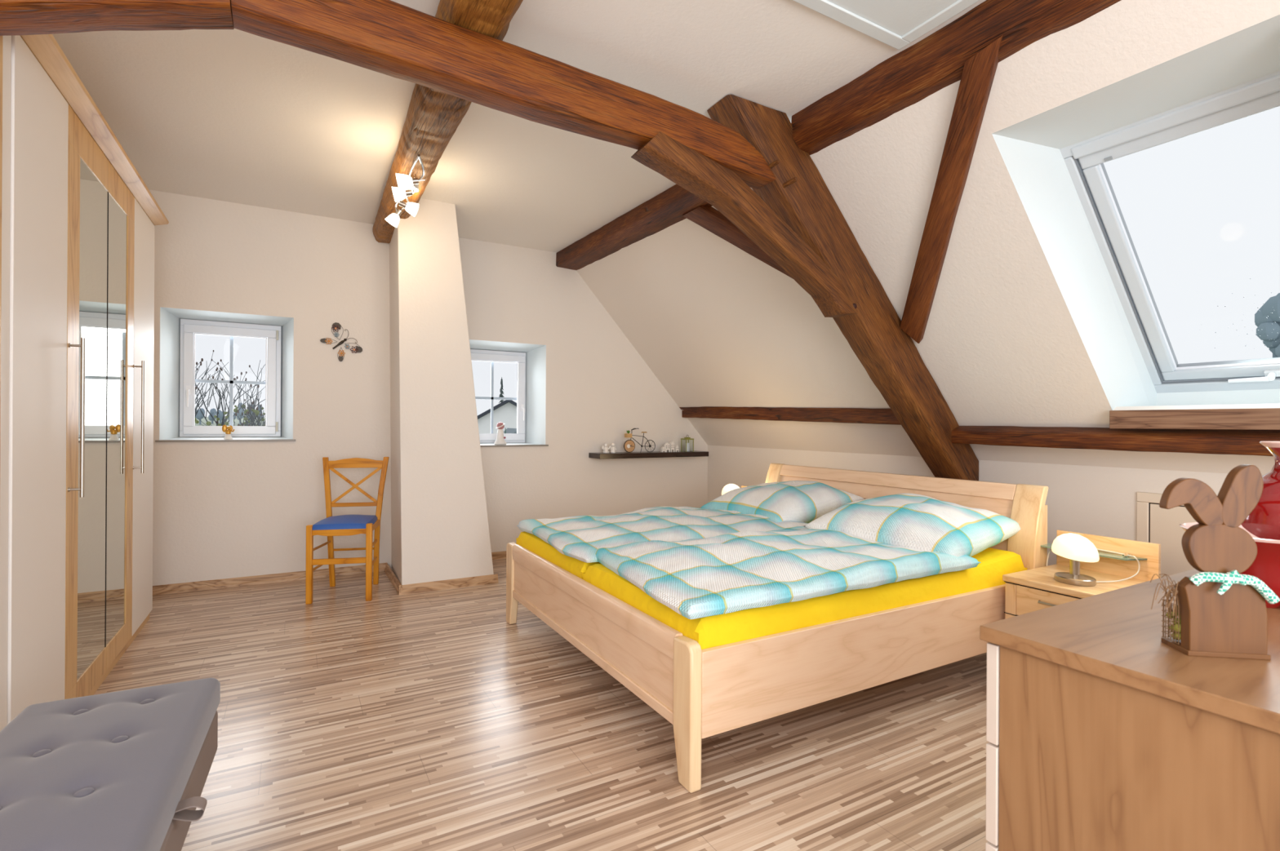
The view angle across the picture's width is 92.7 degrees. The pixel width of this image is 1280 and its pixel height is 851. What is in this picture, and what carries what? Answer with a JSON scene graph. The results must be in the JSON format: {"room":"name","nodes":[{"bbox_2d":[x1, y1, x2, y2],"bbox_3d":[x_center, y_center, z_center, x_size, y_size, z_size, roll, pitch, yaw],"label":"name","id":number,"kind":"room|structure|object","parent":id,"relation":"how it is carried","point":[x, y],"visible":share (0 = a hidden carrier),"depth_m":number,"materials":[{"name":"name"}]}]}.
{"room":"bedroom","nodes":[
{"label":"bedroom","id":0,"kind":"room"},
{"bbox_2d":[148,189,707,586],"bbox_3d":[-1.334,-0.223,5.179,5.610,2.750,0.001,0,0,-30],"label":"wall","id":1,"kind":"structure","parent":0,"point":[221,510],"depth_m":4.67,"materials":[{"name":"white paint"}]},
{"bbox_2d":[155,439,295,442],"bbox_3d":[-2.977,0.111,4.442,0.819,0.013,0.375,0,0,-30],"label":"window sill","id":2,"kind":"structure","parent":1,"relation":"attached to","point":[256,440],"depth_m":4.27,"materials":[{"name":"grey stone"}]},
{"bbox_2d":[222,425,235,439],"bbox_3d":[-2.950,0.052,4.373,0.060,0.105,0.057,0,0,25],"label":"angel figurine","id":3,"kind":"object","parent":2,"relation":"on","point":[227,430],"visible":1,"depth_m":4.36,"materials":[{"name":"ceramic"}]},
{"bbox_2d":[159,306,293,439],"bbox_3d":[-2.988,-0.342,4.468,0.781,0.897,0.397,0,0,-30],"label":"window reveal","id":4,"kind":"structure","parent":1,"relation":"attached to","point":[170,317],"depth_m":4.39,"materials":[{"name":"white paint"}]},
{"bbox_2d":[179,319,281,437],"bbox_3d":[-3.065,-0.340,4.583,0.634,0.862,0.140,0,0,-30],"label":"window","id":5,"kind":"structure","parent":1,"relation":"in","point":[230,372],"depth_m":4.60,"materials":[{"name":"white plastic"}]},
{"bbox_2d":[152,563,386,595],"bbox_3d":[-2.835,1.113,4.319,1.945,0.060,0.022,0,0,-30],"label":"baseboard","id":6,"kind":"structure","parent":1,"relation":"attached to","point":[324,573],"depth_m":4.35,"materials":[{"name":"brown wood"}]},
{"bbox_2d":[320,322,362,361],"bbox_3d":[-2.263,-0.627,4.627,0.291,0.294,0.022,0,0,-30],"label":"butterfly","id":7,"kind":"object","parent":1,"relation":"attached to","point":[335,326],"visible":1,"depth_m":4.62,"materials":[{"name":"brown metal"}]},
{"bbox_2d":[331,324,339,332],"bbox_3d":[-2.300,-0.728,4.610,0.058,0.052,0.005,0,0,-30],"label":"flower","id":8,"kind":"object","parent":7,"relation":"on","point":[335,327],"depth_m":4.61,"materials":[{"name":"red ceramic"}]},
{"bbox_2d":[350,346,358,353],"bbox_3d":[-2.190,-0.575,4.674,0.058,0.052,0.005,0,0,-30],"label":"flower","id":9,"kind":"object","parent":7,"relation":"on","point":[356,349],"depth_m":4.68,"materials":[{"name":"red ceramic"}]},
{"bbox_2d":[470,349,525,443],"bbox_3d":[-1.358,-0.256,5.553,0.667,0.845,0.140,0,0,-30],"label":"window","id":10,"kind":"structure","parent":1,"relation":"in","point":[499,376],"depth_m":5.62,"materials":[{"name":"white plastic"}]},
{"bbox_2d":[491,551,506,559],"bbox_3d":[-0.365,1.128,5.721,2.455,0.060,0.022,0,0,-30],"label":"baseboard","id":11,"kind":"structure","parent":1,"relation":"attached to","point":[497,555],"depth_m":5.24,"materials":[{"name":"brown wood"}]},
{"bbox_2d":[469,339,546,444],"bbox_3d":[-1.284,-0.269,5.435,0.790,0.893,0.397,0,0,-30],"label":"trim","id":12,"kind":"structure","parent":1,"relation":"attached to","point":[535,354],"depth_m":5.56,"materials":[{"name":"white paint"}]},
{"bbox_2d":[480,444,548,447],"bbox_3d":[-1.272,0.182,5.410,0.832,0.013,0.375,0,0,-30],"label":"window sill","id":13,"kind":"structure","parent":1,"relation":"attached to","point":[481,446],"depth_m":5.28,"materials":[{"name":"grey stone"}]},
{"bbox_2d":[493,422,506,444],"bbox_3d":[-1.225,0.076,5.353,0.112,0.199,0.090,0,0,-30],"label":"figurine","id":14,"kind":"object","parent":13,"relation":"on","point":[500,440],"visible":0.98,"depth_m":5.33,"materials":[{"name":"white ceramic"}]},
{"bbox_2d":[588,450,708,459],"bbox_3d":[0.104,0.287,5.861,1.200,0.047,0.234,0,0,-30],"label":"floating shelf","id":15,"kind":"object","parent":1,"relation":"attached to","point":[654,454],"visible":1,"depth_m":5.73,"materials":[{"name":"brown wood"}]},
{"bbox_2d":[601,443,609,453],"bbox_3d":[-0.313,0.217,5.596,0.069,0.092,0.052,0,0,-30],"label":"figurine","id":16,"kind":"object","parent":15,"relation":"on","point":[605,449],"visible":1,"depth_m":5.58,"materials":[{"name":"white ceramic"}]},
{"bbox_2d":[608,443,616,453],"bbox_3d":[-0.250,0.217,5.631,0.069,0.092,0.052,0,0,-30],"label":"figurine","id":17,"kind":"object","parent":15,"relation":"on","point":[612,449],"visible":1,"depth_m":5.62,"materials":[{"name":"white ceramic"}]},
{"bbox_2d":[623,428,655,453],"bbox_3d":[-0.001,0.147,5.772,0.343,0.230,0.067,0,0,-30],"label":"bicycle figurine","id":18,"kind":"object","parent":15,"relation":"on","point":[629,446],"visible":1,"depth_m":5.72,"materials":[{"name":"black metal"}]},
{"bbox_2d":[624,433,631,437],"bbox_3d":[-0.109,0.101,5.711,0.054,0.038,0.050,0,0,-30],"label":"planter","id":19,"kind":"object","parent":18,"relation":"on","point":[626,435],"depth_m":5.69,"materials":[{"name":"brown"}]},
{"bbox_2d":[624,440,635,452],"bbox_3d":[-0.097,0.200,5.715,0.108,0.108,0.014,0,0,-30],"label":"clock","id":20,"kind":"object","parent":18,"relation":"on","point":[629,446],"depth_m":5.71,"materials":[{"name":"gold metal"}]},
{"bbox_2d":[660,446,665,452],"bbox_3d":[0.223,0.239,5.900,0.038,0.052,0.031,0,0,-30],"label":"house ornament","id":21,"kind":"object","parent":15,"relation":"on","point":[662,449],"visible":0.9,"depth_m":5.89,"materials":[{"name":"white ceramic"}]},
{"bbox_2d":[663,442,670,452],"bbox_3d":[0.262,0.219,5.921,0.052,0.092,0.035,0,0,-30],"label":"house ornament","id":22,"kind":"object","parent":15,"relation":"on","point":[666,446],"visible":0.92,"depth_m":5.91,"materials":[{"name":"white ceramic"}]},
{"bbox_2d":[669,441,674,452],"bbox_3d":[0.310,0.213,5.949,0.040,0.104,0.035,0,0,-30],"label":"house ornament","id":23,"kind":"object","parent":15,"relation":"on","point":[672,444],"visible":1,"depth_m":5.93,"materials":[{"name":"white ceramic"}]},
{"bbox_2d":[674,445,679,452],"bbox_3d":[0.359,0.233,5.977,0.036,0.064,0.031,0,0,-30],"label":"house ornament","id":24,"kind":"object","parent":15,"relation":"on","point":[676,448],"visible":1,"depth_m":5.97,"materials":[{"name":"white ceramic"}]},
{"bbox_2d":[680,435,693,452],"bbox_3d":[0.469,0.183,6.039,0.096,0.166,0.096,0,0,-30],"label":"glass lantern","id":25,"kind":"object","parent":15,"relation":"on","point":[686,445],"visible":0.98,"depth_m":6.02,"materials":[{"name":"clear glass"}]},
{"bbox_2d":[684,443,689,451],"bbox_3d":[0.469,0.222,6.039,0.048,0.082,0.048,0,0,-30],"label":"candle","id":26,"kind":"object","parent":25,"relation":"on","point":[686,445],"depth_m":6.02,"materials":[{"name":"white wax"}]},
{"bbox_2d":[389,198,493,585],"bbox_3d":[-1.544,-0.209,4.633,0.682,2.720,0.783,0,0,-30],"label":"chimney column","id":27,"kind":"structure","parent":0,"point":[440,526],"depth_m":4.26,"materials":[{"name":"white paint"}]},
{"bbox_2d":[384,563,402,595],"bbox_3d":[-1.811,1.119,4.463,0.022,0.060,0.783,0,0,-30],"label":"baseboard","id":28,"kind":"structure","parent":27,"relation":"attached to","point":[392,577],"depth_m":4.43,"materials":[{"name":"brown wood"}]},
{"bbox_2d":[398,573,497,595],"bbox_3d":[-1.334,1.122,4.293,0.680,0.060,0.022,0,0,-30],"label":"baseboard","id":29,"kind":"structure","parent":27,"relation":"attached to","point":[491,579],"depth_m":4.28,"materials":[{"name":"brown wood"}]},
{"bbox_2d":[52,0,988,252],"bbox_3d":[-0.312,-1.577,1.377,3.720,0.050,7.713,0,0,-30],"label":"ceiling","id":30,"kind":"structure","parent":0,"point":[236,116],"depth_m":2.96,"materials":[{"name":"white paint"}]},
{"bbox_2d":[373,0,522,244],"bbox_3d":[-0.183,-1.471,1.501,0.301,0.182,7.509,0,0,-29],"label":"ceiling beam","id":31,"kind":"structure","parent":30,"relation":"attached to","point":[433,117],"depth_m":2.80,"materials":[{"name":"brown wood"}]},
{"bbox_2d":[385,154,424,227],"bbox_3d":[-1.331,-1.315,3.482,0.171,0.156,0.882,0,0,-27],"label":"spotlight","id":32,"kind":"object","parent":31,"relation":"attached to","point":[408,186],"visible":1,"depth_m":3.42,"materials":[{"name":"silver metal"}]},
{"bbox_2d":[555,183,713,270],"bbox_3d":[0.028,-1.465,4.389,0.214,0.189,2.720,0,0,-31],"label":"purlin","id":33,"kind":"object","parent":30,"relation":"attached to","point":[666,209],"visible":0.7,"depth_m":4.44,"materials":[{"name":"brown wood"}]},
{"bbox_2d":[792,0,979,49],"bbox_3d":[1.031,-1.535,1.842,0.675,0.018,1.095,0,0,-30],"label":"ceiling hatch","id":34,"kind":"object","parent":30,"relation":"attached to","point":[896,24],"visible":1,"depth_m":2.27,"materials":[{"name":"white paint"}]},
{"bbox_2d":[791,0,1124,155],"bbox_3d":[1.963,-1.448,1.069,0.153,0.203,4.638,0,0,-30],"label":"purlin","id":35,"kind":"object","parent":30,"relation":"attached to","point":[936,61],"visible":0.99,"depth_m":2.42,"materials":[{"name":"brown wood"}]},
{"bbox_2d":[93,558,989,850],"bbox_3d":[0.267,1.192,1.938,5.310,0.060,8.100,0,0,-30],"label":"floor","id":36,"kind":"structure","parent":0,"point":[432,721],"depth_m":2.22,"materials":[{"name":"laminate"}]},
{"bbox_2d":[0,33,168,731],"bbox_3d":[-2.575,-0.037,2.526,0.676,2.362,2.185,0,0,-30],"label":"wardrobe","id":37,"kind":"object","parent":36,"relation":"on","point":[78,219],"visible":0.81,"depth_m":2.23,"materials":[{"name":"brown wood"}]},
{"bbox_2d":[76,157,107,680],"bbox_3d":[-2.275,-0.022,2.525,0.016,2.027,0.418,0,0,-30],"label":"mirror","id":38,"kind":"object","parent":37,"relation":"attached to","point":[92,318],"depth_m":2.52,"materials":[{"name":"clear glass"}]},
{"bbox_2d":[106,193,127,645],"bbox_3d":[-2.470,-0.024,2.868,0.016,2.027,0.362,0,0,-30],"label":"mirror","id":39,"kind":"object","parent":37,"relation":"attached to","point":[117,215],"depth_m":2.87,"materials":[{"name":"clear glass"}]},
{"bbox_2d":[0,678,220,850],"bbox_3d":[-1.131,0.919,1.211,0.458,0.468,0.960,0,0,-27],"label":"storage ottoman","id":40,"kind":"object","parent":36,"relation":"on","point":[123,771],"visible":1,"depth_m":1.25,"materials":[{"name":"grey fabric"}]},
{"bbox_2d":[305,457,389,604],"bbox_3d":[-1.994,0.691,4.168,0.439,0.916,0.482,0,0,-13],"label":"dining chair","id":41,"kind":"object","parent":36,"relation":"on","point":[331,526],"visible":1,"depth_m":4.18,"materials":[{"name":"brown wood"}]},
{"bbox_2d":[312,515,377,530],"bbox_3d":[-1.986,0.648,4.136,0.345,0.063,0.400,0,0,-13],"label":"seat cushion","id":42,"kind":"object","parent":41,"relation":"on","point":[343,522],"depth_m":3.98,"materials":[{"name":"blue fabric"}]},
{"bbox_2d":[506,462,1048,793],"bbox_3d":[0.590,0.725,3.269,2.086,0.877,1.936,0,0,-30],"label":"double bed","id":43,"kind":"object","parent":36,"relation":"on","point":[709,692],"visible":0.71,"depth_m":2.36,"materials":[{"name":"brown wood"}]},
{"bbox_2d":[516,531,599,579],"bbox_3d":[0.333,0.746,3.638,1.904,0.292,0.950,0,0,-30],"label":"mattress","id":44,"kind":"object","parent":43,"relation":"on","point":[530,542],"visible":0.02,"depth_m":3.10,"materials":[{"name":"yellow fabric"}]},
{"bbox_2d":[516,506,808,563],"bbox_3d":[0.150,0.572,3.495,1.505,0.110,1.025,0,0,-30],"label":"duvet","id":45,"kind":"object","parent":44,"relation":"on","point":[578,537],"visible":0.81,"depth_m":3.30,"materials":[{"name":"white fabric"}]},
{"bbox_2d":[698,480,863,523],"bbox_3d":[0.899,0.509,3.962,0.713,0.294,0.802,0,0,-28],"label":"pillow","id":46,"kind":"object","parent":44,"relation":"on","point":[802,501],"visible":0.68,"depth_m":3.71,"materials":[{"name":"white fabric"}]},
{"bbox_2d":[582,547,1027,649],"bbox_3d":[0.792,0.749,2.827,1.907,0.292,0.913,0,0,-30],"label":"mattress","id":47,"kind":"object","parent":43,"relation":"on","point":[709,632],"visible":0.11,"depth_m":2.32,"materials":[{"name":"yellow fabric"}]},
{"bbox_2d":[594,526,981,619],"bbox_3d":[0.594,0.570,2.704,1.547,0.115,0.956,0,0,-30],"label":"duvet","id":48,"kind":"object","parent":47,"relation":"on","point":[732,572],"visible":0.92,"depth_m":2.42,"materials":[{"name":"white fabric"}]},
{"bbox_2d":[804,493,1021,562],"bbox_3d":[1.383,0.522,3.109,0.715,0.299,0.803,0,0,-35],"label":"pillow","id":49,"kind":"object","parent":47,"relation":"on","point":[924,523],"visible":0.79,"depth_m":2.90,"materials":[{"name":"white fabric"}]},
{"bbox_2d":[1002,529,1160,619],"bbox_3d":[1.906,0.840,2.672,0.482,0.664,0.440,0,0,-30],"label":"nightstand","id":50,"kind":"object","parent":36,"relation":"on","point":[1028,591],"visible":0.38,"depth_m":2.66,"materials":[{"name":"brown wood"}]},
{"bbox_2d":[1051,533,1099,586],"bbox_3d":[1.855,0.569,2.601,0.161,0.204,0.171,0,0,-15],"label":"table lamp","id":51,"kind":"object","parent":50,"relation":"on","point":[1075,548],"visible":1,"depth_m":2.56,"materials":[{"name":"white glass"}]},
{"bbox_2d":[1046,548,1140,582],"bbox_3d":[2.046,0.668,2.750,0.226,0.209,0.349,0,0,4],"label":"cable","id":52,"kind":"object","parent":50,"relation":"on","point":[1136,559],"visible":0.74,"depth_m":2.62,"materials":[{"name":"white plastic"}]},
{"bbox_2d":[1040,542,1147,560],"bbox_3d":[2.042,0.580,2.774,0.107,0.006,0.395,0,0,-30],"label":"glass shelf","id":53,"kind":"object","parent":50,"relation":"attached to","point":[1140,557],"depth_m":2.68,"materials":[{"name":"green"}]},
{"bbox_2d":[979,568,1279,850],"bbox_3d":[1.527,0.769,1.268,1.750,0.800,0.620,0,0,-30],"label":"dresser","id":54,"kind":"object","parent":36,"relation":"on","point":[1102,735],"visible":0.82,"depth_m":0.95,"materials":[{"name":"brown wood"}]},
{"bbox_2d":[1150,464,1279,660],"bbox_3d":[0.915,0.214,0.981,0.152,0.303,0.083,0,0,10],"label":"rabbit","id":55,"kind":"object","parent":54,"relation":"on","point":[1221,612],"visible":1,"depth_m":0.96},
{"bbox_2d":[1161,599,1179,644],"bbox_3d":[0.927,0.325,0.999,0.109,0.063,0.037,0,0,6],"label":"wire basket","id":56,"kind":"object","parent":55,"relation":"on","point":[1175,628],"depth_m":1.00,"materials":[{"name":"brown metal"}]},
{"bbox_2d":[1179,522,1279,608],"bbox_3d":[1.275,0.294,1.265,0.236,0.147,0.236,0,0,-30],"label":"bowl","id":57,"kind":"object","parent":54,"relation":"on","point":[1265,567],"visible":0.23,"depth_m":1.20,"materials":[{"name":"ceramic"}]},
{"bbox_2d":[1241,441,1279,540],"bbox_3d":[1.454,0.203,1.355,0.232,0.331,0.232,0,0,-30],"label":"vase","id":58,"kind":"object","parent":54,"relation":"on","point":[1264,522],"visible":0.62,"depth_m":1.33,"materials":[{"name":"glass"}]},
{"bbox_3d":[0.744,0.833,4.720,0.482,0.664,0.440,0,0,-30],"label":"nightstand","id":59,"kind":"object","parent":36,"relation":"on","visible":0},
{"bbox_2d":[721,484,739,495],"bbox_3d":[0.713,0.562,4.724,0.161,0.204,0.171,0,0,-15],"label":"table lamp","id":60,"kind":"object","parent":59,"relation":"on","point":[727,488],"visible":0.34,"depth_m":4.69,"materials":[{"name":"white glass"}]},
{"bbox_2d":[576,0,1279,475],"bbox_3d":[1.922,-0.634,2.648,1.589,1.724,7.713,0,0,-30],"label":"wall","id":61,"kind":"structure","parent":0,"point":[716,324],"depth_m":3.17,"materials":[{"name":"white paint"}]},
{"bbox_2d":[679,406,901,425],"bbox_3d":[1.089,-0.085,4.989,0.078,0.174,2.705,0,0,-31],"label":"wooden beam","id":62,"kind":"structure","parent":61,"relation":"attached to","point":[851,415],"depth_m":4.72,"materials":[{"name":"brown wood"}]},
{"bbox_2d":[706,94,978,480],"bbox_3d":[1.225,-0.517,3.412,1.984,2.047,0.196,0,0,-30],"label":"wooden beam","id":63,"kind":"structure","parent":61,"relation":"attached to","point":[887,353],"depth_m":3.30,"materials":[{"name":"brown wood"}]},
{"bbox_2d":[682,205,791,277],"bbox_3d":[0.885,-0.946,3.712,1.359,0.924,0.149,0,0,22],"label":"brace","id":64,"kind":"object","parent":63,"relation":"attached to","point":[710,219],"visible":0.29,"depth_m":3.83,"materials":[{"name":"brown wood"}]},
{"bbox_2d":[631,131,857,317],"bbox_3d":[0.545,-0.904,2.905,1.284,0.667,0.144,0,0,-30],"label":"knee brace","id":65,"kind":"object","parent":63,"relation":"attached to","point":[707,179],"visible":0.99,"depth_m":2.84,"materials":[{"name":"brown wood"}]},
{"bbox_2d":[230,0,776,190],"bbox_3d":[-0.322,-1.301,2.417,2.157,0.284,0.144,0,0,-30],"label":"beam","id":66,"kind":"structure","parent":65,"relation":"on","point":[389,37],"depth_m":2.22,"materials":[{"name":"brown wood"}]},
{"bbox_2d":[768,159,779,168],"bbox_3d":[0.635,-1.246,2.929,0.024,0.034,0.079,0,0,-40],"label":"wooden peg","id":67,"kind":"object","parent":63,"relation":"attached to","point":[775,162],"visible":0.65,"depth_m":2.91,"materials":[{"name":"brown wood"}]},
{"bbox_2d":[782,177,797,187],"bbox_3d":[0.735,-1.186,2.986,0.024,0.034,0.079,0,0,-40],"label":"wooden peg","id":68,"kind":"object","parent":63,"relation":"attached to","point":[793,180],"visible":1,"depth_m":2.98,"materials":[{"name":"brown wood"}]},
{"bbox_2d":[900,35,1002,343],"bbox_3d":[1.398,-0.942,2.829,0.129,0.969,1.301,0,0,13],"label":"brace","id":69,"kind":"object","parent":63,"relation":"attached to","point":[979,71],"visible":0.95,"depth_m":2.68,"materials":[{"name":"brown wood"}]},
{"bbox_2d":[951,426,1279,456],"bbox_3d":[3.059,0.076,1.736,0.140,0.127,4.604,0,0,-30],"label":"wooden beam","id":70,"kind":"structure","parent":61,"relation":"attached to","point":[1212,442],"depth_m":2.91,"materials":[{"name":"brown wood"}]},
{"bbox_2d":[991,14,1279,410],"bbox_3d":[2.223,-0.606,2.415,1.335,1.149,0.890,0,0,-30],"label":"window reveal","id":71,"kind":"structure","parent":61,"relation":"attached to","point":[1029,148],"depth_m":2.60,"materials":[{"name":"white paint"}]},
{"bbox_2d":[1059,71,1279,393],"bbox_3d":[2.426,-0.702,2.530,1.009,1.085,0.790,0,0,-30],"label":"window","id":72,"kind":"structure","parent":61,"relation":"in","point":[1180,205],"depth_m":2.58,"materials":[{"name":"grey paint"}]},
{"bbox_2d":[1109,408,1279,430],"bbox_3d":[2.577,-0.023,2.435,0.024,0.088,1.200,0,0,-30],"label":"window sill","id":73,"kind":"structure","parent":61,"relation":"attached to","point":[1252,419],"depth_m":2.66,"materials":[{"name":"brown wood"}]},
{"bbox_2d":[706,445,1227,565],"bbox_3d":[2.552,0.698,3.154,0.080,0.955,7.963,0,0,-30],"label":"wall","id":74,"kind":"structure","parent":0,"point":[1101,501],"depth_m":3.46,"materials":[{"name":"white paint"}]},
{"bbox_2d":[1136,492,1196,577],"bbox_3d":[2.707,0.709,2.786,0.014,0.735,0.730,0,0,-30],"label":"access door","id":75,"kind":"structure","parent":74,"relation":"in","point":[1155,524],"depth_m":3.00,"materials":[{"name":"beige paint"}]},
{"bbox_3d":[-1.948,-0.227,0.597,0.080,2.750,7.963,0,0,-30],"label":"wall","id":76,"kind":"structure","parent":0,"visible":0},
{"bbox_2d":[0,0,233,35],"bbox_3d":[-1.776,-1.141,1.593,1.185,0.620,0.155,0,0,-30],"label":"beam","id":77,"kind":"structure","parent":76,"relation":"attached to","point":[16,16],"depth_m":1.73,"materials":[{"name":"brown wood"}]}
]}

